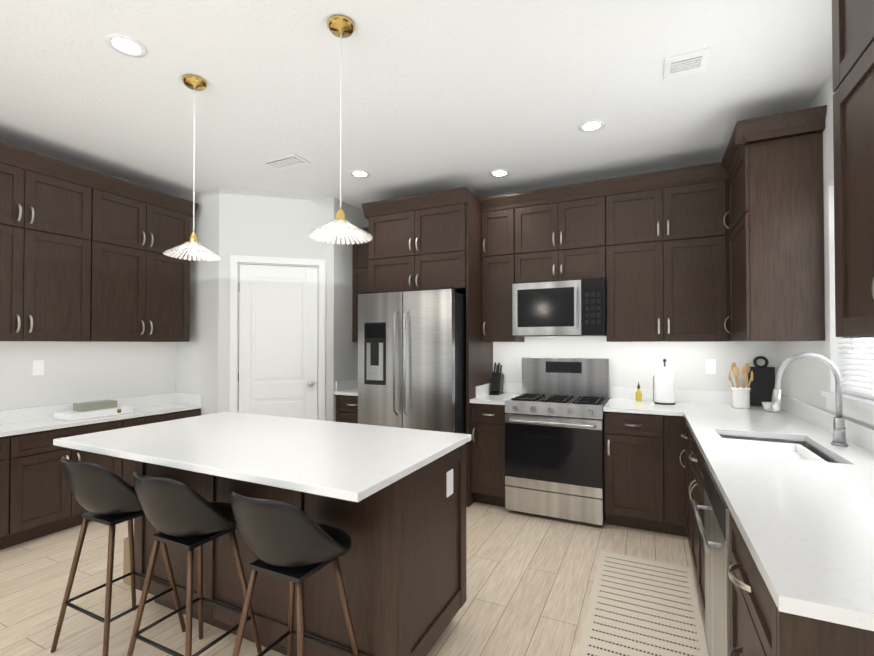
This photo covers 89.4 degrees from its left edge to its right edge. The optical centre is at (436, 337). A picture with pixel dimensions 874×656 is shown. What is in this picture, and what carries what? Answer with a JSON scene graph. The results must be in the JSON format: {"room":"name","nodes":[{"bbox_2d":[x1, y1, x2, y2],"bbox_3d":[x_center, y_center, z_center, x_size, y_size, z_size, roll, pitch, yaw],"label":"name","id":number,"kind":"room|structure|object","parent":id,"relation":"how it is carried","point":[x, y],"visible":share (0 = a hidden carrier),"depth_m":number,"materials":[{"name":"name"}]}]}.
{"room":"kitchen","nodes":[
{"label":"kitchen","id":0,"kind":"room"},
{"bbox_2d":[0,142,176,409],"bbox_3d":[-3.985,-0.017,1.643,0.140,2.860,8.840,0,-1,26],"label":"wall","id":1,"kind":"structure","parent":0,"point":[75,372],"depth_m":3.66,"materials":[{"name":"white paint"}]},
{"bbox_2d":[32,360,43,375],"bbox_3d":[-3.065,0.229,3.395,0.005,0.115,0.070,0,-1,26],"label":"electrical outlet plate","id":2,"kind":"object","parent":1,"relation":"attached to","point":[37,367],"depth_m":3.39,"materials":[{"name":"white plastic"}]},
{"bbox_2d":[0,142,103,341],"bbox_3d":[-3.007,-0.632,3.123,0.350,1.310,0.946,0,-1,26],"label":"upper cabinet","id":3,"kind":"object","parent":1,"relation":"attached to","point":[83,258],"depth_m":3.18,"materials":[{"name":"brown wood"}]},
{"bbox_2d":[104,174,191,341],"bbox_3d":[-2.668,-0.623,3.834,0.350,1.310,0.882,0,-1,26],"label":"upper cabinet","id":4,"kind":"object","parent":1,"relation":"attached to","point":[147,290],"depth_m":3.77,"materials":[{"name":"brown wood"}]},
{"bbox_2d":[176,188,218,414],"bbox_3d":[-2.297,0.018,4.304,0.610,2.860,0.100,0,-1,26],"label":"wall","id":5,"kind":"structure","parent":0,"point":[197,363],"depth_m":4.22,"materials":[{"name":"white paint"}]},
{"bbox_2d":[218,187,333,420],"bbox_3d":[-1.552,0.018,4.317,1.049,2.860,0.100,0,-1,-16],"label":"wall","id":6,"kind":"structure","parent":0,"point":[263,223],"depth_m":4.26,"materials":[{"name":"white paint"}]},
{"bbox_2d":[229,255,325,420],"bbox_3d":[-1.540,0.334,4.307,0.868,2.227,0.115,0,-1,-16],"label":"door frame","id":7,"kind":"structure","parent":6,"relation":"attached to","point":[319,264],"depth_m":4.23,"materials":[{"name":"white paint"}]},
{"bbox_2d":[238,264,317,419],"bbox_3d":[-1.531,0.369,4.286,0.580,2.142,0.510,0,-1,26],"label":"pantry door","id":8,"kind":"structure","parent":6,"relation":"in","point":[278,333],"depth_m":4.28,"materials":[{"name":"white paint"}]},
{"bbox_2d":[333,198,367,421],"bbox_3d":[-0.938,0.023,4.724,0.100,2.860,0.650,0,-1,26],"label":"wall","id":9,"kind":"structure","parent":0,"point":[345,366],"depth_m":4.57,"materials":[{"name":"white paint"}]},
{"bbox_2d":[0,502,709,655],"bbox_3d":[-1.573,1.449,0.548,10.140,0.100,8.980,0,-1,26],"label":"floor","id":10,"kind":"structure","parent":0,"point":[529,580],"depth_m":2.48,"materials":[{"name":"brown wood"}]},
{"bbox_2d":[0,433,27,549],"bbox_3d":[-3.175,1.038,2.715,0.380,0.776,0.824,0,-1,26],"label":"base cabinet","id":11,"kind":"object","parent":10,"relation":"on","point":[13,448],"depth_m":2.97,"materials":[{"name":"brown wood"}]},
{"bbox_2d":[0,392,201,436],"bbox_3d":[-3.022,0.586,3.024,0.395,0.130,2.818,0,-1,26],"label":"countertop","id":12,"kind":"structure","parent":11,"relation":"on","point":[25,420],"depth_m":3.48,"materials":[{"name":"white stone"}]},
{"bbox_2d":[54,400,132,420],"bbox_3d":[-2.763,0.573,3.573,0.233,0.107,0.450,0,-1,26],"label":"tray","id":13,"kind":"object","parent":12,"relation":"on","point":[87,410],"visible":1,"depth_m":3.50,"materials":[{"name":"white plastic"}]},
{"bbox_2d":[24,418,131,541],"bbox_3d":[-2.874,1.046,3.346,0.380,0.776,0.823,0,-1,26],"label":"base cabinet","id":14,"kind":"object","parent":10,"relation":"on","point":[38,499],"depth_m":3.18,"materials":[{"name":"brown wood"}]},
{"bbox_2d":[50,510,185,655],"bbox_3d":[-1.479,1.113,2.071,0.418,0.613,0.369,0,-1,26],"label":"frame","id":15,"kind":"object","parent":10,"relation":"on","point":[111,521],"visible":0.83,"depth_m":2.01,"materials":[{"name":"brown wood"}]},
{"bbox_2d":[61,457,142,514],"bbox_3d":[-1.488,0.659,2.058,0.418,0.276,0.405,0,-1,26],"label":"seat","id":16,"kind":"object","parent":15,"relation":"on","point":[97,489],"visible":0.79,"depth_m":1.89,"materials":[{"name":"black plastic"}]},
{"bbox_2d":[123,537,130,584],"bbox_3d":[-1.626,1.296,2.665,0.280,0.259,0.350,0,-1,26],"label":"basket","id":17,"kind":"object","parent":10,"relation":"on","point":[126,568],"visible":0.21,"depth_m":2.55,"materials":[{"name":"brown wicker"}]},
{"bbox_2d":[132,408,200,485],"bbox_3d":[-2.585,1.054,3.949,0.380,0.776,0.762,0,-1,26],"label":"base cabinet","id":18,"kind":"object","parent":10,"relation":"on","point":[137,421],"depth_m":3.88,"materials":[{"name":"brown wood"}]},
{"bbox_2d":[127,527,261,655],"bbox_3d":[-1.010,1.111,1.846,0.418,0.613,0.369,0,-1,26],"label":"frame","id":19,"kind":"object","parent":10,"relation":"on","point":[190,544],"visible":0.88,"depth_m":1.79,"materials":[{"name":"brown wood"}]},
{"bbox_2d":[132,471,236,536],"bbox_3d":[-1.019,0.656,1.834,0.418,0.276,0.405,0,-1,26],"label":"seat","id":20,"kind":"object","parent":19,"relation":"on","point":[171,507],"visible":0.98,"depth_m":1.67,"materials":[{"name":"black leather"}]},
{"bbox_2d":[232,558,359,655],"bbox_3d":[-0.514,1.107,1.609,0.418,0.613,0.369,0,-1,26],"label":"frame","id":21,"kind":"object","parent":10,"relation":"on","point":[295,577],"visible":0.77,"depth_m":1.56,"materials":[{"name":"brown wood"}]},
{"bbox_2d":[230,491,351,566],"bbox_3d":[-0.522,0.653,1.597,0.418,0.276,0.405,0,-1,26],"label":"seat","id":22,"kind":"object","parent":21,"relation":"on","point":[278,533],"visible":1,"depth_m":1.44,"materials":[{"name":"black leather"}]},
{"bbox_2d":[134,443,465,655],"bbox_3d":[-0.778,0.973,2.306,1.743,0.897,0.653,0,-1,26],"label":"base cabinet","id":23,"kind":"object","parent":10,"relation":"on","point":[402,562],"visible":0.4,"depth_m":1.86,"materials":[{"name":"brown wood"}]},
{"bbox_2d":[53,411,471,501],"bbox_3d":[-0.842,0.506,2.195,1.790,0.030,0.980,0,-1,26],"label":"countertop","id":24,"kind":"structure","parent":23,"relation":"on","point":[353,462],"depth_m":1.95,"materials":[{"name":"white stone"}]},
{"bbox_2d":[336,395,357,423],"bbox_3d":[-0.705,1.010,4.596,0.416,0.881,0.654,0,-1,26],"label":"base cabinet","id":25,"kind":"object","parent":10,"relation":"on","point":[346,408],"visible":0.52,"depth_m":4.37,"materials":[{"name":"brown wood"}]},
{"bbox_2d":[334,379,357,395],"bbox_3d":[-0.702,0.503,4.610,0.416,0.130,0.638,0,-1,26],"label":"countertop","id":26,"kind":"structure","parent":25,"relation":"on","point":[347,387],"depth_m":4.50,"materials":[{"name":"white stone"}]},
{"bbox_2d":[358,287,465,433],"bbox_3d":[-0.129,0.516,4.137,0.930,1.860,0.921,0,-1,26],"label":"refrigerator","id":27,"kind":"object","parent":10,"relation":"on","point":[411,359],"visible":0.67,"depth_m":3.75,"materials":[{"name":"silver metal"}]},
{"bbox_2d":[362,187,492,506],"bbox_3d":[-0.080,0.087,4.268,1.060,2.719,0.728,0,-1,26],"label":"enclosure","id":28,"kind":"object","parent":10,"relation":"on","point":[427,241],"visible":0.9,"depth_m":3.95,"materials":[{"name":"brown wood"}]},
{"bbox_2d":[471,403,505,506],"bbox_3d":[0.563,1.003,4.010,0.309,0.880,0.618,0,-1,26],"label":"base cabinet","id":29,"kind":"object","parent":10,"relation":"on","point":[488,485],"depth_m":3.74,"materials":[{"name":"brown wood"}]},
{"bbox_2d":[470,382,521,404],"bbox_3d":[0.559,0.495,4.007,0.310,0.130,0.638,0,-1,26],"label":"countertop","id":30,"kind":"structure","parent":29,"relation":"on","point":[510,390],"depth_m":4.01,"materials":[{"name":"white stone"}]},
{"bbox_2d":[489,362,503,394],"bbox_3d":[0.568,0.382,4.182,0.090,0.297,0.188,0,-1,26],"label":"knife block","id":31,"kind":"object","parent":30,"relation":"on","point":[497,382],"visible":1,"depth_m":4.16,"materials":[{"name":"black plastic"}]},
{"bbox_2d":[505,358,608,525],"bbox_3d":[1.024,0.810,3.728,0.756,1.260,0.707,0,-1,26],"label":"range","id":32,"kind":"object","parent":10,"relation":"on","point":[554,440],"visible":0.96,"depth_m":3.50,"materials":[{"name":"silver metal"}]},
{"bbox_2d":[604,411,666,533],"bbox_3d":[1.576,0.996,3.526,0.401,0.880,0.618,0,-1,26],"label":"base cabinet","id":33,"kind":"object","parent":10,"relation":"on","point":[644,480],"depth_m":3.25,"materials":[{"name":"brown wood"}]},
{"bbox_2d":[603,387,677,415],"bbox_3d":[1.622,0.488,3.499,0.514,0.130,0.638,0,-1,26],"label":"countertop","id":34,"kind":"structure","parent":33,"relation":"on","point":[622,399],"depth_m":3.53,"materials":[{"name":"white stone"}]},
{"bbox_2d":[636,382,641,400],"bbox_3d":[1.678,0.444,3.674,0.048,0.160,0.047,0,-1,26],"label":"oil bottle","id":35,"kind":"object","parent":34,"relation":"on","point":[638,395],"visible":1,"depth_m":3.66,"materials":[{"name":"yellow glass"}]},
{"bbox_2d":[653,359,675,404],"bbox_3d":[1.812,0.343,3.522,0.160,0.358,0.150,0,-1,26],"label":"paper towel holder","id":36,"kind":"object","parent":34,"relation":"on","point":[664,384],"visible":1,"depth_m":3.46,"materials":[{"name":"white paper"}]},
{"bbox_2d":[577,551,708,655],"bbox_3d":[0.955,1.413,2.045,0.530,0.009,1.760,0,-1,26],"label":"rug","id":37,"kind":"object","parent":10,"relation":"on","point":[637,606],"visible":0.88,"depth_m":2.28,"materials":[{"name":"beige fabric"}]},
{"bbox_2d":[696,452,723,655],"bbox_3d":[1.364,0.971,1.540,0.688,0.880,0.672,0,-1,26],"label":"dishwasher","id":38,"kind":"object","parent":10,"relation":"on","point":[709,495],"depth_m":1.75,"materials":[{"name":"metal"}]},
{"bbox_2d":[684,420,796,583],"bbox_3d":[1.913,0.985,2.678,0.678,0.880,0.462,0,-1,26],"label":"base cabinet","id":39,"kind":"object","parent":10,"relation":"on","point":[691,447],"depth_m":2.60,"materials":[{"name":"brown wood"}]},
{"bbox_2d":[720,500,873,655],"bbox_3d":[1.091,0.963,0.971,0.688,0.880,0.590,0,-1,26],"label":"base cabinet","id":40,"kind":"object","parent":10,"relation":"on","point":[743,615],"depth_m":1.04,"materials":[{"name":"brown wood"}]},
{"bbox_2d":[675,389,873,630],"bbox_3d":[1.628,0.470,2.111,0.696,0.130,3.138,0,-1,26],"label":"countertop","id":41,"kind":"structure","parent":40,"relation":"on","point":[806,528],"depth_m":1.35,"materials":[{"name":"white stone"}]},
{"bbox_2d":[728,362,752,408],"bbox_3d":[2.260,0.350,3.286,0.155,0.338,0.120,0,-1,26],"label":"utensil crock","id":42,"kind":"object","parent":41,"relation":"on","point":[740,397],"visible":1,"depth_m":3.25,"materials":[{"name":"white ceramic"}]},
{"bbox_2d":[748,356,774,405],"bbox_3d":[2.482,0.329,3.378,0.170,0.382,0.064,0,-1,26],"label":"cutting board","id":43,"kind":"object","parent":41,"relation":"on","point":[762,385],"visible":0.88,"depth_m":3.37,"materials":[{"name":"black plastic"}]},
{"bbox_2d":[762,402,781,411],"bbox_3d":[2.354,0.486,3.106,0.116,0.060,0.116,0,-1,26],"label":"speckled bowl","id":44,"kind":"object","parent":41,"relation":"on","point":[767,406],"visible":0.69,"depth_m":3.09,"materials":[{"name":"grey ceramic"}]},
{"bbox_2d":[720,435,839,462],"bbox_3d":[1.607,0.638,2.109,0.424,0.215,0.644,0,-1,26],"label":"sink basin","id":45,"kind":"object","parent":41,"relation":"in","point":[782,448],"visible":0.15,"depth_m":2.23,"materials":[{"name":"silver metal"}]},
{"bbox_2d":[771,352,847,445],"bbox_3d":[1.769,0.286,2.090,0.296,0.435,0.162,0,-1,26],"label":"faucet","id":46,"kind":"object","parent":41,"relation":"on","point":[839,433],"visible":1,"depth_m":2.09,"materials":[{"name":"silver metal"}]},
{"bbox_2d":[0,0,832,210],"bbox_3d":[-1.573,-1.510,0.586,10.140,0.100,8.980,0,-1,26],"label":"ceiling","id":47,"kind":"structure","parent":0,"point":[441,95],"depth_m":2.53,"materials":[{"name":"white paint"}]},
{"bbox_2d":[105,33,146,56],"bbox_3d":[-1.525,-1.435,2.170,0.169,0.007,0.169,0,-1,20],"label":"recessed light","id":48,"kind":"object","parent":47,"relation":"in","point":[125,45],"depth_m":2.16,"materials":[{"name":"white paint"}]},
{"bbox_2d":[162,74,222,260],"bbox_3d":[-1.351,-0.944,2.457,0.294,0.980,0.294,0,-1,26],"label":"pendant light","id":49,"kind":"object","parent":47,"relation":"hanging from","point":[194,83],"visible":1,"depth_m":2.45,"materials":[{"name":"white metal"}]},
{"bbox_2d":[260,154,310,170],"bbox_3d":[-1.223,-1.415,3.566,0.360,0.012,0.180,0,-1,26],"label":"ceiling vent","id":50,"kind":"object","parent":47,"relation":"in","point":[293,160],"depth_m":3.55,"materials":[{"name":"white metal"}]},
{"bbox_2d":[308,15,372,243],"bbox_3d":[-0.440,-0.950,2.022,0.294,0.980,0.294,0,-1,26],"label":"pendant light","id":51,"kind":"object","parent":47,"relation":"hanging from","point":[341,26],"visible":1,"depth_m":2.02,"materials":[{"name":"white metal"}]},
{"bbox_2d":[350,170,369,177],"bbox_3d":[-0.664,-1.414,3.809,0.169,0.007,0.169,0,-1,-13],"label":"recessed light","id":52,"kind":"object","parent":47,"relation":"in","point":[355,173],"depth_m":3.80,"materials":[{"name":"white paint"}]},
{"bbox_2d":[490,169,509,176],"bbox_3d":[0.539,-1.414,3.799,0.169,0.007,0.169,0,-1,20],"label":"recessed light","id":53,"kind":"object","parent":47,"relation":"in","point":[500,172],"depth_m":3.79,"materials":[{"name":"white paint"}]},
{"bbox_2d":[579,119,604,131],"bbox_3d":[1.042,-1.425,2.971,0.169,0.007,0.169,0,-1,17],"label":"recessed light","id":54,"kind":"object","parent":47,"relation":"in","point":[593,125],"depth_m":2.96,"materials":[{"name":"white paint"}]},
{"bbox_2d":[664,47,710,79],"bbox_3d":[1.304,-1.430,2.314,0.200,0.014,0.200,0,-1,26],"label":"ceiling vent","id":55,"kind":"object","parent":47,"relation":"in","point":[687,63],"depth_m":2.30,"materials":[{"name":"white metal"}]},
{"bbox_2d":[317,170,778,419],"bbox_3d":[0.333,0.021,4.555,5.420,2.860,0.140,0,-1,26],"label":"wall","id":56,"kind":"structure","parent":0,"point":[632,364],"depth_m":3.78,"materials":[{"name":"white paint"}]},
{"bbox_2d":[350,227,367,341],"bbox_3d":[-0.649,-0.549,4.732,0.416,1.185,0.400,0,-1,26],"label":"upper cabinet","id":57,"kind":"object","parent":56,"relation":"attached to","point":[360,268],"visible":0.25,"depth_m":4.66,"materials":[{"name":"brown wood"}]},
{"bbox_2d":[479,162,729,341],"bbox_3d":[1.355,-0.624,3.776,1.958,1.310,0.400,0,-1,26],"label":"upper cabinet","id":58,"kind":"object","parent":56,"relation":"attached to","point":[652,248],"visible":1,"depth_m":3.53,"materials":[{"name":"brown wood"}]},
{"bbox_2d":[512,278,605,336],"bbox_3d":[1.081,-0.248,3.863,0.756,0.460,0.466,0,-1,26],"label":"microwave","id":59,"kind":"object","parent":58,"relation":"attached to","point":[563,308],"visible":1,"depth_m":3.68,"materials":[{"name":"silver metal"}]},
{"bbox_2d":[706,359,715,373],"bbox_3d":[2.215,0.231,3.570,0.070,0.115,0.008,0,-1,26],"label":"electrical outlet plate","id":60,"kind":"object","parent":56,"relation":"attached to","point":[710,363],"depth_m":3.57,"materials":[{"name":"white plastic"}]},
{"bbox_2d":[779,72,873,428],"bbox_3d":[0.779,-0.046,-0.634,0.140,2.860,8.840,0,-1,26],"label":"wall","id":61,"kind":"structure","parent":0,"point":[805,380],"depth_m":2.56,"materials":[{"name":"white paint"}]},
{"bbox_2d":[721,105,826,340],"bbox_3d":[2.129,-0.636,2.849,0.418,1.310,0.696,0,-1,26],"label":"upper cabinet","id":62,"kind":"object","parent":61,"relation":"attached to","point":[772,165],"visible":1,"depth_m":2.60,"materials":[{"name":"brown wood"}]},
{"bbox_2d":[821,179,873,425],"bbox_3d":[1.934,-0.239,1.831,0.160,1.250,1.380,0,-1,26],"label":"window","id":63,"kind":"structure","parent":61,"relation":"in","point":[859,408],"depth_m":2.42,"materials":[{"name":"white paint"}]},
{"bbox_2d":[838,337,873,399],"bbox_3d":[1.936,-0.284,1.831,0.055,1.135,1.290,0,-1,26],"label":"window blinds","id":64,"kind":"object","parent":63,"relation":"attached to","point":[861,385],"visible":0.23,"depth_m":2.22,"materials":[{"name":"white plastic"}]},
{"bbox_2d":[832,0,873,337],"bbox_3d":[1.246,-0.661,0.945,0.368,1.310,0.862,0,-1,26],"label":"upper cabinet","id":65,"kind":"object","parent":61,"relation":"attached to","point":[853,76],"visible":1,"depth_m":1.23,"materials":[{"name":"brown wood"}]}
]}

